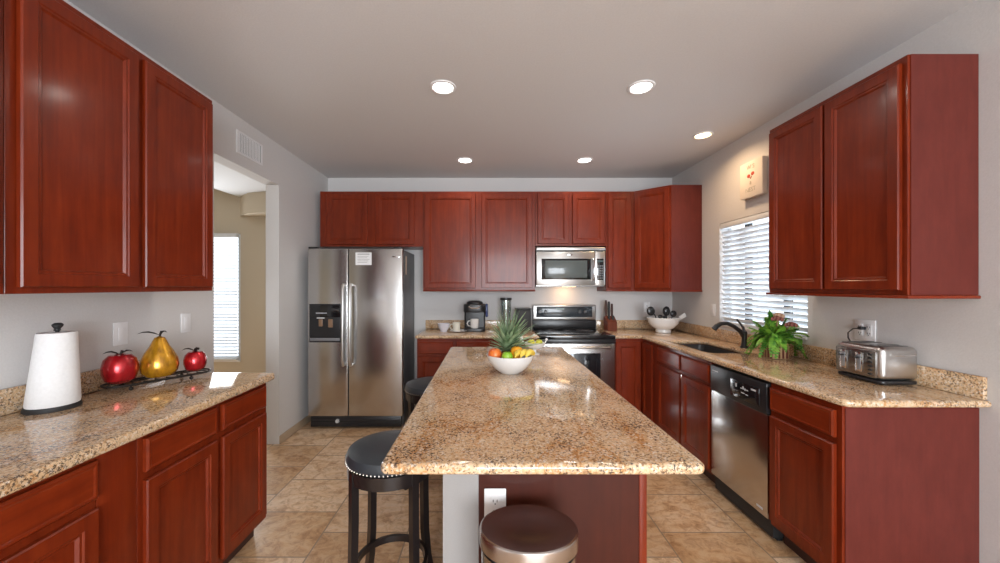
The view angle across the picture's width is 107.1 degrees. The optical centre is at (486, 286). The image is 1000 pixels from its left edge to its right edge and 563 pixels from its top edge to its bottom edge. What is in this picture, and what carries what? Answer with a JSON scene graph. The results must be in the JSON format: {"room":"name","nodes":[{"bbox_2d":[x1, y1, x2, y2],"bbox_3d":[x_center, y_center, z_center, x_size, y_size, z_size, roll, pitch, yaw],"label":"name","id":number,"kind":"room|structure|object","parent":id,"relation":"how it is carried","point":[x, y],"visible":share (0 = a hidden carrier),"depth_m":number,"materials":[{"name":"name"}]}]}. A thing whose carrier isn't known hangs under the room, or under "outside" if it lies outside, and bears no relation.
{"room":"kitchen","nodes":[
{"label":"kitchen","id":0,"kind":"room"},
{"bbox_2d":[0,0,327,443],"bbox_3d":[-1.940,0.072,0.632,0.120,2.710,7.465,0,0,0],"label":"wall","id":1,"kind":"structure","parent":0,"point":[293,187],"depth_m":2.65,"materials":[{"name":"paint"}]},
{"bbox_2d":[0,0,2,293],"bbox_3d":[-1.706,-0.513,0.737,0.343,1.076,0.903,0,0,0],"label":"upper cabinet","id":2,"kind":"object","parent":1,"relation":"attached to","point":[1,1],"visible":1,"depth_m":1.18,"materials":[{"name":"brown wood"}]},
{"bbox_2d":[0,360,143,415],"bbox_3d":[-1.868,0.447,1.218,0.020,0.100,1.835,0,0,0],"label":"backsplash","id":3,"kind":"structure","parent":1,"relation":"attached to","point":[12,398],"depth_m":1.47,"materials":[{"name":"stone"}]},
{"bbox_2d":[3,0,212,293],"bbox_3d":[-1.706,-0.513,1.640,0.343,1.076,0.900,0,0,0],"label":"upper cabinet","id":4,"kind":"object","parent":1,"relation":"attached to","point":[108,153],"visible":1,"depth_m":1.46,"materials":[{"name":"brown wood"}]},
{"bbox_2d":[113,322,127,345],"bbox_3d":[-1.875,0.242,1.890,0.009,0.117,0.075,0,0,0],"label":"light switch","id":5,"kind":"object","parent":1,"relation":"attached to","point":[120,329],"visible":1,"depth_m":1.88,"materials":[{"name":"plastic"}]},
{"bbox_2d":[181,313,190,332],"bbox_3d":[-1.875,0.227,2.300,0.009,0.117,0.075,0,0,0],"label":"light switch","id":6,"kind":"object","parent":1,"relation":"attached to","point":[185,318],"visible":1,"depth_m":2.30,"materials":[{"name":"plastic"}]},
{"bbox_2d":[236,129,262,165],"bbox_3d":[-1.876,-1.093,2.922,0.008,0.170,0.315,0,0,0],"label":"air vent","id":7,"kind":"object","parent":1,"relation":"in","point":[246,146],"visible":1,"depth_m":2.91,"materials":[{"name":"plastic"}]},
{"bbox_2d":[279,416,310,443],"bbox_3d":[-1.874,1.389,3.254,0.012,0.075,2.218,0,0,0],"label":"baseboard","id":8,"kind":"structure","parent":1,"relation":"attached to","point":[307,419],"depth_m":3.57,"materials":[{"name":"tile"}]},
{"bbox_2d":[214,189,265,372],"bbox_3d":[-3.500,-0.123,5.060,3.000,3.100,0.120,0,0,0],"label":"wall","id":9,"kind":"structure","parent":0,"point":[227,218],"depth_m":5.00,"materials":[{"name":"beige paint"}]},
{"bbox_2d":[214,234,240,361],"bbox_3d":[-3.870,0.157,5.032,1.060,1.730,0.095,0,0,0],"label":"window","id":10,"kind":"structure","parent":9,"relation":"in","point":[239,237],"depth_m":5.03,"materials":[{"name":"white paint"}]},
{"bbox_2d":[214,233,238,359],"bbox_3d":[-3.870,0.139,4.970,1.030,1.699,0.060,0,0,0],"label":"window blind","id":11,"kind":"object","parent":10,"relation":"attached to","point":[215,234],"visible":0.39,"depth_m":4.96,"materials":[{"name":"white plastic"}]},
{"bbox_2d":[240,191,265,215],"bbox_3d":[-2.671,-1.079,4.800,1.338,0.263,0.399,0,0,0],"label":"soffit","id":12,"kind":"structure","parent":9,"relation":"attached to","point":[254,203],"depth_m":4.76,"materials":[{"name":"beige paint"}]},
{"bbox_2d":[214,161,265,196],"bbox_3d":[-3.550,-1.543,2.760,3.100,0.660,4.720,0,0,0],"label":"ceiling","id":13,"kind":"structure","parent":0,"point":[227,180],"depth_m":4.31,"materials":[{"name":"white paint"}]},
{"bbox_2d":[328,178,671,378],"bbox_3d":[0.175,0.072,4.425,4.350,2.710,0.120,0,0,0],"label":"wall","id":14,"kind":"structure","parent":0,"point":[428,305],"depth_m":4.37,"materials":[{"name":"paint"}]},
{"bbox_2d":[320,191,422,249],"bbox_3d":[-1.258,-0.734,4.181,1.120,0.602,0.363,0,0,0],"label":"upper cabinet","id":15,"kind":"object","parent":14,"relation":"attached to","point":[348,219],"visible":0.88,"depth_m":4.01,"materials":[{"name":"brown wood"}]},
{"bbox_2d":[426,320,514,328],"bbox_3d":[-0.101,0.447,4.353,1.246,0.100,0.020,0,0,0],"label":"backsplash","id":16,"kind":"structure","parent":14,"relation":"attached to","point":[430,324],"depth_m":4.34,"materials":[{"name":"stone"}]},
{"bbox_2d":[423,191,534,290],"bbox_3d":[-0.086,-0.490,4.181,1.222,1.090,0.363,0,0,0],"label":"upper cabinet","id":17,"kind":"object","parent":14,"relation":"attached to","point":[473,240],"visible":1,"depth_m":4.01,"materials":[{"name":"brown wood"}]},
{"bbox_2d":[535,191,605,247],"bbox_3d":[0.911,-0.738,4.181,0.769,0.594,0.363,0,0,0],"label":"upper cabinet","id":18,"kind":"object","parent":14,"relation":"attached to","point":[562,218],"visible":0.92,"depth_m":4.01,"materials":[{"name":"brown wood"}]},
{"bbox_2d":[535,247,604,286],"bbox_3d":[0.901,-0.208,4.136,0.740,0.426,0.453,0,0,0],"label":"microwave","id":19,"kind":"object","parent":18,"relation":"attached to","point":[554,266],"visible":0.99,"depth_m":3.96,"materials":[{"name":"metal"}]},
{"bbox_2d":[597,191,631,290],"bbox_3d":[1.438,-0.490,4.181,0.282,1.090,0.363,0,0,0],"label":"upper cabinet","id":20,"kind":"object","parent":14,"relation":"attached to","point":[618,248],"visible":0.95,"depth_m":4.01,"materials":[{"name":"brown wood"}]},
{"bbox_2d":[596,320,654,328],"bbox_3d":[1.728,0.447,4.353,0.877,0.100,0.020,0,0,0],"label":"backsplash","id":21,"kind":"structure","parent":14,"relation":"attached to","point":[621,324],"depth_m":4.34,"materials":[{"name":"stone"}]},
{"bbox_2d":[644,302,649,311],"bbox_3d":[1.890,0.247,4.360,0.075,0.117,0.008,0,0,0],"label":"wall outlet","id":22,"kind":"object","parent":14,"relation":"attached to","point":[646,304],"visible":0.77,"depth_m":4.36,"materials":[{"name":"plastic"}]},
{"bbox_2d":[229,407,805,562],"bbox_3d":[-1.350,1.457,1.050,7.700,0.060,8.700,0,0,0],"label":"floor","id":23,"kind":"structure","parent":0,"point":[689,520],"depth_m":2.27,"materials":[{"name":"tile"}]},
{"bbox_2d":[0,458,98,562],"bbox_3d":[-1.562,0.983,0.803,0.633,0.888,0.782,0,0,0],"label":"base cabinet","id":24,"kind":"object","parent":23,"relation":"on","point":[53,519],"visible":0.88,"depth_m":1.07,"materials":[{"name":"brown wood"}]},
{"bbox_2d":[95,439,136,562],"bbox_3d":[-1.310,0.983,1.264,0.090,0.888,0.137,0,0,0],"label":"filler panel","id":25,"kind":"object","parent":23,"relation":"on","point":[116,502],"visible":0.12,"depth_m":1.26,"materials":[{"name":"brown wood"}]},
{"bbox_2d":[137,383,266,562],"bbox_3d":[-1.562,0.983,1.725,0.633,0.888,0.780,0,0,0],"label":"base cabinet","id":26,"kind":"object","parent":23,"relation":"on","point":[202,476],"visible":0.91,"depth_m":1.64,"materials":[{"name":"brown wood"}]},
{"bbox_2d":[0,360,274,498],"bbox_3d":[-1.550,0.467,1.220,0.657,0.140,1.840,0,0,0],"label":"countertop","id":27,"kind":"structure","parent":26,"relation":"on","point":[34,449],"depth_m":1.39,"materials":[{"name":"beige stone"}]},
{"bbox_2d":[20,323,82,414],"bbox_3d":[-1.770,0.323,1.505,0.166,0.349,0.166,0,0,0],"label":"paper towel holder","id":28,"kind":"object","parent":27,"relation":"on","point":[53,384],"visible":1,"depth_m":1.46,"materials":[{"name":"white paper"}]},
{"bbox_2d":[100,368,210,389],"bbox_3d":[-1.685,0.480,1.905,0.140,0.033,0.440,0,0,31],"label":"fruit tray","id":29,"kind":"object","parent":27,"relation":"on","point":[204,370],"visible":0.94,"depth_m":1.87,"materials":[{"name":"black metal"}]},
{"bbox_2d":[100,350,138,383],"bbox_3d":[-1.765,0.383,1.775,0.134,0.155,0.134,0,0,0],"label":"apple","id":30,"kind":"object","parent":29,"relation":"on","point":[117,368],"visible":1,"depth_m":1.74,"materials":[{"name":"red paint"}]},
{"bbox_2d":[138,330,179,377],"bbox_3d":[-1.690,0.345,1.905,0.158,0.235,0.158,0,0,0],"label":"pear","id":31,"kind":"object","parent":29,"relation":"on","point":[160,359],"visible":0.99,"depth_m":1.86,"materials":[{"name":"gold paint"}]},
{"bbox_2d":[183,347,206,370],"bbox_3d":[-1.605,0.397,2.030,0.104,0.127,0.104,0,0,0],"label":"apple","id":32,"kind":"object","parent":29,"relation":"on","point":[194,360],"visible":1,"depth_m":2.00,"materials":[{"name":"red paint"}]},
{"bbox_2d":[308,247,413,426],"bbox_3d":[-1.317,0.507,3.964,0.950,1.810,0.712,0,0,0],"label":"refrigerator","id":33,"kind":"object","parent":23,"relation":"on","point":[361,317],"visible":1,"depth_m":3.68,"materials":[{"name":"metal"}]},
{"bbox_2d":[356,252,371,264],"bbox_3d":[-1.230,-0.276,3.676,0.160,0.125,0.002,0,0,0],"label":"paper note","id":34,"kind":"object","parent":33,"relation":"attached to","point":[362,258],"visible":1,"depth_m":3.68,"materials":[{"name":"white paper"}]},
{"bbox_2d":[345,430,432,562],"bbox_3d":[-0.432,1.065,1.670,0.397,0.725,0.397,0,0,0],"label":"bar stool","id":35,"kind":"object","parent":23,"relation":"on","point":[364,457],"visible":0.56,"depth_m":1.54,"materials":[{"name":"black leather"}]},
{"bbox_2d":[404,376,432,489],"bbox_3d":[-0.415,1.065,2.760,0.397,0.725,0.397,0,0,0],"label":"bar stool","id":36,"kind":"object","parent":23,"relation":"on","point":[414,389],"visible":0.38,"depth_m":2.63,"materials":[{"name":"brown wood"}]},
{"bbox_2d":[417,339,491,377],"bbox_3d":[-0.331,0.979,4.044,0.759,0.896,0.638,0,0,0],"label":"base cabinet","id":37,"kind":"object","parent":23,"relation":"on","point":[431,353],"visible":0.27,"depth_m":3.73,"materials":[{"name":"brown wood"}]},
{"bbox_2d":[415,320,538,338],"bbox_3d":[-0.103,0.463,4.042,1.250,0.132,0.643,0,0,0],"label":"countertop","id":38,"kind":"structure","parent":37,"relation":"on","point":[432,331],"depth_m":3.98,"materials":[{"name":"beige stone"}]},
{"bbox_2d":[438,323,449,331],"bbox_3d":[-0.475,0.452,4.060,0.136,0.088,0.136,0,0,0],"label":"bowl","id":39,"kind":"object","parent":38,"relation":"on","point":[443,327],"visible":1,"depth_m":4.02,"materials":[{"name":"white ceramic"}]},
{"bbox_2d":[464,300,487,331],"bbox_3d":[-0.124,0.327,4.143,0.272,0.340,0.274,0,0,0],"label":"coffee maker","id":40,"kind":"object","parent":38,"relation":"on","point":[473,309],"visible":1,"depth_m":4.09,"materials":[{"name":"black plastic"}]},
{"bbox_2d":[467,319,478,327],"bbox_3d":[-0.150,0.410,4.082,0.121,0.100,0.092,0,0,30],"label":"coffee mug","id":41,"kind":"object","parent":40,"relation":"on","point":[474,323],"visible":1,"depth_m":4.04,"materials":[{"name":"white ceramic"}]},
{"bbox_2d":[500,298,511,324],"bbox_3d":[0.215,0.312,4.200,0.136,0.370,0.136,0,0,0],"label":"glass jar","id":42,"kind":"object","parent":38,"relation":"on","point":[501,299],"visible":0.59,"depth_m":4.18,"materials":[{"name":"clear glass"}]},
{"bbox_2d":[515,308,530,330],"bbox_3d":[0.410,0.372,4.220,0.176,0.250,0.186,0,0,0],"label":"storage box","id":43,"kind":"object","parent":38,"relation":"on","point":[527,316],"visible":0.84,"depth_m":4.13,"materials":[{"name":"black plastic"}]},
{"bbox_3d":[-0.315,0.488,4.050,0.190,0.016,0.190,0,0,0],"label":"saucer","id":44,"kind":"object","parent":38,"relation":"on","visible":0},
{"bbox_2d":[449,322,459,330],"bbox_3d":[-0.347,0.443,4.057,0.111,0.095,0.084,0,0,30],"label":"coffee mug","id":45,"kind":"object","parent":44,"relation":"on","point":[456,325],"visible":0.92,"depth_m":4.02,"materials":[{"name":"beige ceramic"}]},
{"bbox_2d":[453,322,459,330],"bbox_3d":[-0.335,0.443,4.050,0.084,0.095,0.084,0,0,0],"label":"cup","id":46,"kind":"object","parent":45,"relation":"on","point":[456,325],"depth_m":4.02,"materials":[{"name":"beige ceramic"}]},
{"bbox_2d":[492,339,537,346],"bbox_3d":[0.285,0.979,4.044,0.469,0.896,0.638,0,0,0],"label":"base cabinet","id":47,"kind":"object","parent":23,"relation":"on","point":[493,340],"visible":0.05,"depth_m":3.75,"materials":[{"name":"brown wood"}]},
{"bbox_2d":[479,504,578,562],"bbox_3d":[0.124,1.070,1.100,0.266,0.714,0.262,0,0,44],"label":"trash can","id":48,"kind":"object","parent":23,"relation":"on","point":[521,533],"visible":1,"depth_m":1.06,"materials":[{"name":"metal"}]},
{"bbox_2d":[443,474,646,562],"bbox_3d":[0.208,0.979,2.116,0.723,0.897,1.688,0,0,0],"label":"kitchen island","id":49,"kind":"object","parent":23,"relation":"on","point":[609,511],"visible":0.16,"depth_m":1.28,"materials":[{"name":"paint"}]},
{"bbox_2d":[484,488,505,516],"bbox_3d":[0.028,0.755,1.270,0.075,0.117,0.008,0,0,0],"label":"wall outlet","id":50,"kind":"object","parent":49,"relation":"attached to","point":[494,498],"visible":0.56,"depth_m":1.27,"materials":[{"name":"plastic"}]},
{"bbox_2d":[490,496,499,511],"bbox_3d":[0.028,0.755,1.268,0.034,0.068,0.002,0,0,0],"label":"receptacle","id":51,"kind":"object","parent":50,"relation":"attached to","point":[494,500],"depth_m":1.27,"materials":[{"name":"white plastic"}]},
{"bbox_2d":[381,347,704,473],"bbox_3d":[0.158,0.513,2.037,0.919,0.032,2.017,0,0,0],"label":"island countertop","id":52,"kind":"structure","parent":49,"relation":"on","point":[555,415],"depth_m":1.29,"materials":[{"name":"stone"}]},
{"bbox_2d":[486,350,533,374],"bbox_3d":[0.133,0.443,2.130,0.274,0.106,0.274,0,0,0],"label":"fruit bowl","id":53,"kind":"object","parent":52,"relation":"on","point":[510,366],"visible":0.82,"depth_m":2.03,"materials":[{"name":"white ceramic"}]},
{"bbox_2d":[488,348,501,357],"bbox_3d":[0.045,0.388,2.095,0.078,0.078,0.078,0,0,0],"label":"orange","id":54,"kind":"object","parent":53,"relation":"in","point":[494,352],"visible":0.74,"depth_m":2.07,"materials":[{"name":"brown food"}]},
{"bbox_2d":[502,351,512,357],"bbox_3d":[0.113,0.392,2.055,0.062,0.062,0.062,0,0,0],"label":"lime","id":55,"kind":"object","parent":53,"relation":"in","point":[506,354],"visible":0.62,"depth_m":2.03,"materials":[{"name":"green food"}]},
{"bbox_2d":[488,306,543,357],"bbox_3d":[0.164,0.294,2.182,0.345,0.361,0.324,0,0,26],"label":"pineapple","id":56,"kind":"object","parent":53,"relation":"in","point":[508,338],"visible":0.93,"depth_m":2.16,"materials":[{"name":"green plant"}]},
{"bbox_2d":[510,346,521,357],"bbox_3d":[0.169,0.376,2.105,0.074,0.074,0.074,0,0,0],"label":"orange","id":57,"kind":"object","parent":53,"relation":"in","point":[513,349],"visible":0.6,"depth_m":2.08,"materials":[{"name":"brown food"}]},
{"bbox_2d":[514,349,534,357],"bbox_3d":[0.213,0.376,2.079,0.125,0.047,0.092,0,0,0],"label":"banana bunch","id":58,"kind":"object","parent":53,"relation":"in","point":[518,352],"visible":0.97,"depth_m":2.05,"materials":[{"name":"yellow food"}]},
{"bbox_2d":[520,337,547,354],"bbox_3d":[0.349,0.430,2.700,0.158,0.133,0.158,0,0,-45],"label":"dish","id":59,"kind":"object","parent":52,"relation":"on","point":[534,347],"visible":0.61,"depth_m":2.66,"materials":[{"name":"white ceramic"}]},
{"bbox_2d":[532,305,615,390],"bbox_3d":[0.905,0.811,3.982,0.755,1.192,0.725,0,0,0],"label":"range","id":60,"kind":"object","parent":23,"relation":"on","point":[572,328],"visible":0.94,"depth_m":3.69,"materials":[{"name":"metal"}]},
{"bbox_2d":[532,329,615,338],"bbox_3d":[0.905,0.508,3.985,0.755,0.035,0.610,0,0,0],"label":"cooktop","id":61,"kind":"object","parent":60,"relation":"in","point":[542,333],"depth_m":3.77,"materials":[{"name":"black glass"}]},
{"bbox_2d":[615,339,657,424],"bbox_3d":[1.739,0.979,3.893,0.894,0.896,0.939,0,0,0],"label":"base cabinet","id":62,"kind":"object","parent":23,"relation":"on","point":[636,362],"visible":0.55,"depth_m":3.73,"materials":[{"name":"brown wood"}]},
{"bbox_2d":[596,320,991,407],"bbox_3d":[1.738,0.463,2.982,0.899,0.132,2.763,0,0,0],"label":"countertop","id":63,"kind":"structure","parent":62,"relation":"on","point":[817,376],"depth_m":2.02,"materials":[{"name":"beige stone"}]},
{"bbox_2d":[604,300,616,330],"bbox_3d":[1.389,0.327,4.165,0.110,0.340,0.110,0,0,-8],"label":"knife block","id":64,"kind":"object","parent":63,"relation":"on","point":[610,323],"visible":1,"depth_m":4.14,"materials":[{"name":"brown wood"}]},
{"bbox_2d":[646,316,680,332],"bbox_3d":[1.905,0.415,3.990,0.334,0.162,0.334,0,0,0],"label":"bowl","id":65,"kind":"object","parent":63,"relation":"on","point":[662,325],"visible":0.98,"depth_m":3.89,"materials":[{"name":"white ceramic"}]},
{"bbox_2d":[647,307,655,317],"bbox_3d":[1.784,0.308,3.970,0.133,0.183,0.035,0,0,0],"label":"slotted spoon","id":66,"kind":"object","parent":65,"relation":"in","point":[650,310],"visible":0.94,"depth_m":3.96,"materials":[{"name":"black plastic"}]},
{"bbox_2d":[663,306,669,318],"bbox_3d":[1.935,0.306,3.980,0.080,0.182,0.050,0,0,0],"label":"ladle","id":67,"kind":"object","parent":65,"relation":"in","point":[666,310],"visible":0.91,"depth_m":3.96,"materials":[{"name":"black plastic"}]},
{"bbox_2d":[670,311,676,318],"bbox_3d":[2.011,0.330,3.990,0.081,0.138,0.036,0,0,0],"label":"serving spoon","id":68,"kind":"object","parent":65,"relation":"in","point":[672,313],"visible":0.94,"depth_m":3.98,"materials":[{"name":"black plastic"}]},
{"bbox_2d":[680,344,733,352],"bbox_3d":[1.825,0.636,3.070,0.330,0.209,0.640,0,0,0],"label":"sink","id":69,"kind":"object","parent":63,"relation":"in","point":[705,348],"visible":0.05,"depth_m":3.31,"materials":[{"name":"black metal"}]},
{"bbox_2d":[712,319,747,347],"bbox_3d":[1.969,0.382,3.008,0.291,0.230,0.096,0,0,0],"label":"kitchen faucet","id":70,"kind":"object","parent":63,"relation":"on","point":[743,333],"visible":0.98,"depth_m":2.98,"materials":[{"name":"black metal"}]},
{"bbox_2d":[745,310,809,358],"bbox_3d":[2.005,0.328,2.568,0.350,0.335,0.368,0,0,-42],"label":"potted fern","id":71,"kind":"object","parent":63,"relation":"on","point":[775,338],"visible":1,"depth_m":2.52,"materials":[{"name":"green plant"}]},
{"bbox_2d":[771,316,783,330],"bbox_3d":[1.974,0.294,2.524,0.070,0.186,0.095,0,0,0],"label":"flower","id":72,"kind":"object","parent":71,"relation":"on","point":[773,318],"depth_m":2.52,"materials":[{"name":"green plant"}]},
{"bbox_2d":[773,313,784,325],"bbox_3d":[2.009,0.284,2.538,0.064,0.206,0.066,0,0,-30],"label":"flower","id":73,"kind":"object","parent":71,"relation":"on","point":[777,315],"depth_m":2.52,"materials":[{"name":"plant"}]},
{"bbox_2d":[784,322,797,328],"bbox_3d":[2.034,0.311,2.504,0.070,0.151,0.135,0,0,0],"label":"flower","id":74,"kind":"object","parent":71,"relation":"on","point":[792,324],"depth_m":2.46,"materials":[{"name":"plant"}]},
{"bbox_2d":[836,341,916,384],"bbox_3d":[2.047,0.399,1.958,0.222,0.194,0.248,0,0,0],"label":"toaster","id":75,"kind":"object","parent":63,"relation":"on","point":[881,363],"visible":1,"depth_m":1.86,"materials":[{"name":"silver metal"}]},
{"bbox_2d":[657,344,735,482],"bbox_3d":[1.868,0.979,3.006,0.641,0.896,0.827,0,0,0],"label":"base cabinet","id":76,"kind":"object","parent":23,"relation":"on","point":[684,389],"visible":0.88,"depth_m":2.91,"materials":[{"name":"brown wood"}]},
{"bbox_2d":[711,364,783,540],"bbox_3d":[1.872,0.985,2.321,0.628,0.885,0.521,0,0,0],"label":"dishwasher","id":77,"kind":"object","parent":23,"relation":"on","point":[740,402],"visible":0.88,"depth_m":2.27,"materials":[{"name":"metal"}]},
{"bbox_2d":[769,383,978,562],"bbox_3d":[1.874,0.979,1.846,0.628,0.896,0.416,0,0,0],"label":"base cabinet","id":78,"kind":"object","parent":23,"relation":"on","point":[847,484],"visible":0.89,"depth_m":1.64,"materials":[{"name":"brown wood"}]},
{"bbox_2d":[68,0,974,177],"bbox_3d":[0.175,-1.333,0.593,4.350,0.100,7.785,0,0,0],"label":"ceiling","id":79,"kind":"structure","parent":0,"point":[342,86],"depth_m":2.15,"materials":[{"name":"paint"}]},
{"bbox_2d":[430,80,455,94],"bbox_3d":[-0.283,-1.278,2.374,0.170,0.008,0.170,0,0,0],"label":"recessed light","id":80,"kind":"object","parent":79,"relation":"in","point":[444,87],"visible":1,"depth_m":2.37,"materials":[{"name":"plastic"}]},
{"bbox_2d":[457,157,472,162],"bbox_3d":[-0.223,-1.278,3.745,0.170,0.008,0.170,0,0,0],"label":"recessed light","id":81,"kind":"object","parent":79,"relation":"in","point":[461,159],"visible":1,"depth_m":3.74,"materials":[{"name":"plastic"}]},
{"bbox_2d":[576,157,592,162],"bbox_3d":[0.990,-1.278,3.745,0.170,0.008,0.170,0,0,0],"label":"recessed light","id":82,"kind":"object","parent":79,"relation":"in","point":[583,159],"visible":1,"depth_m":3.74,"materials":[{"name":"plastic"}]},
{"bbox_2d":[627,80,654,94],"bbox_3d":[0.991,-1.278,2.374,0.170,0.008,0.170,0,0,0],"label":"recessed light","id":83,"kind":"object","parent":79,"relation":"in","point":[642,86],"visible":1,"depth_m":2.37,"materials":[{"name":"plastic"}]},
{"bbox_2d":[692,131,713,138],"bbox_3d":[1.830,-1.278,3.127,0.160,0.008,0.160,0,0,0],"label":"recessed light","id":84,"kind":"object","parent":79,"relation":"in","point":[701,135],"visible":1,"depth_m":3.12,"materials":[{"name":"plastic"}]},
{"bbox_2d":[762,342,788,358],"bbox_3d":[2.004,0.444,2.569,0.112,0.105,0.112,0,0,0],"label":"pot","id":85,"kind":"object","parent":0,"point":[783,355],"depth_m":2.52,"materials":[{"name":"brown wood"}]},
{"bbox_2d":[672,0,999,562],"bbox_3d":[2.260,0.072,0.632,0.140,2.710,7.465,0,0,0],"label":"wall","id":86,"kind":"structure","parent":0,"point":[957,335],"depth_m":1.79,"materials":[{"name":"paint"}]},
{"bbox_2d":[632,185,701,291],"bbox_3d":[1.885,-0.490,4.056,0.607,1.090,0.615,0,0,0],"label":"upper cabinet","id":87,"kind":"object","parent":86,"relation":"attached to","point":[666,220],"visible":0.94,"depth_m":3.77,"materials":[{"name":"brown wood"}]},
{"bbox_2d":[711,304,715,315],"bbox_3d":[2.185,0.227,3.570,0.009,0.117,0.075,0,0,0],"label":"light switch","id":88,"kind":"object","parent":86,"relation":"attached to","point":[713,306],"visible":1,"depth_m":3.56,"materials":[{"name":"plastic"}]},
{"bbox_2d":[740,156,767,199],"bbox_3d":[2.165,-0.874,3.002,0.048,0.292,0.255,0,0,0],"label":"wall sign","id":89,"kind":"object","parent":86,"relation":"attached to","point":[753,174],"visible":1,"depth_m":2.96,"materials":[{"name":"beige fabric"}]},
{"bbox_2d":[724,219,807,339],"bbox_3d":[2.249,-0.111,2.998,0.142,0.955,0.955,0,0,0],"label":"window","id":90,"kind":"structure","parent":86,"relation":"in","point":[767,220],"depth_m":3.15,"materials":[{"name":"white paint"}]},
{"bbox_2d":[720,211,807,336],"bbox_3d":[2.222,-0.120,2.998,0.060,0.931,0.947,0,0,0],"label":"window blind","id":91,"kind":"object","parent":90,"relation":"attached to","point":[763,228],"visible":0.54,"depth_m":3.10,"materials":[{"name":"white plastic"}]},
{"bbox_2d":[854,319,875,341],"bbox_3d":[2.185,0.252,2.135,0.008,0.120,0.120,0,0,0],"label":"wall outlet","id":92,"kind":"object","parent":86,"relation":"attached to","point":[869,334],"visible":0.96,"depth_m":2.13,"materials":[{"name":"plastic"}]},
{"bbox_2d":[857,323,862,335],"bbox_3d":[2.183,0.252,2.160,0.002,0.068,0.034,0,0,0],"label":"receptacle","id":93,"kind":"object","parent":92,"relation":"attached to","point":[859,332],"depth_m":2.16,"materials":[{"name":"white plastic"}]},
{"bbox_2d":[866,324,871,336],"bbox_3d":[2.183,0.252,2.110,0.002,0.068,0.034,0,0,0],"label":"receptacle","id":94,"kind":"object","parent":92,"relation":"attached to","point":[868,326],"depth_m":2.11,"materials":[{"name":"white plastic"}]},
{"bbox_2d":[766,54,980,298],"bbox_3d":[2.022,-0.490,2.050,0.333,1.090,0.839,0,0,0],"label":"upper cabinet","id":95,"kind":"object","parent":86,"relation":"attached to","point":[874,186],"visible":1,"depth_m":1.72,"materials":[{"name":"brown wood"}]},
{"bbox_2d":[847,326,865,340],"bbox_3d":[2.150,0.355,2.149,0.035,0.246,0.078,0,0,-33],"label":"power cord","id":96,"kind":"object","parent":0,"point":[858,327],"visible":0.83,"depth_m":2.14,"materials":[{"name":"black plastic"}]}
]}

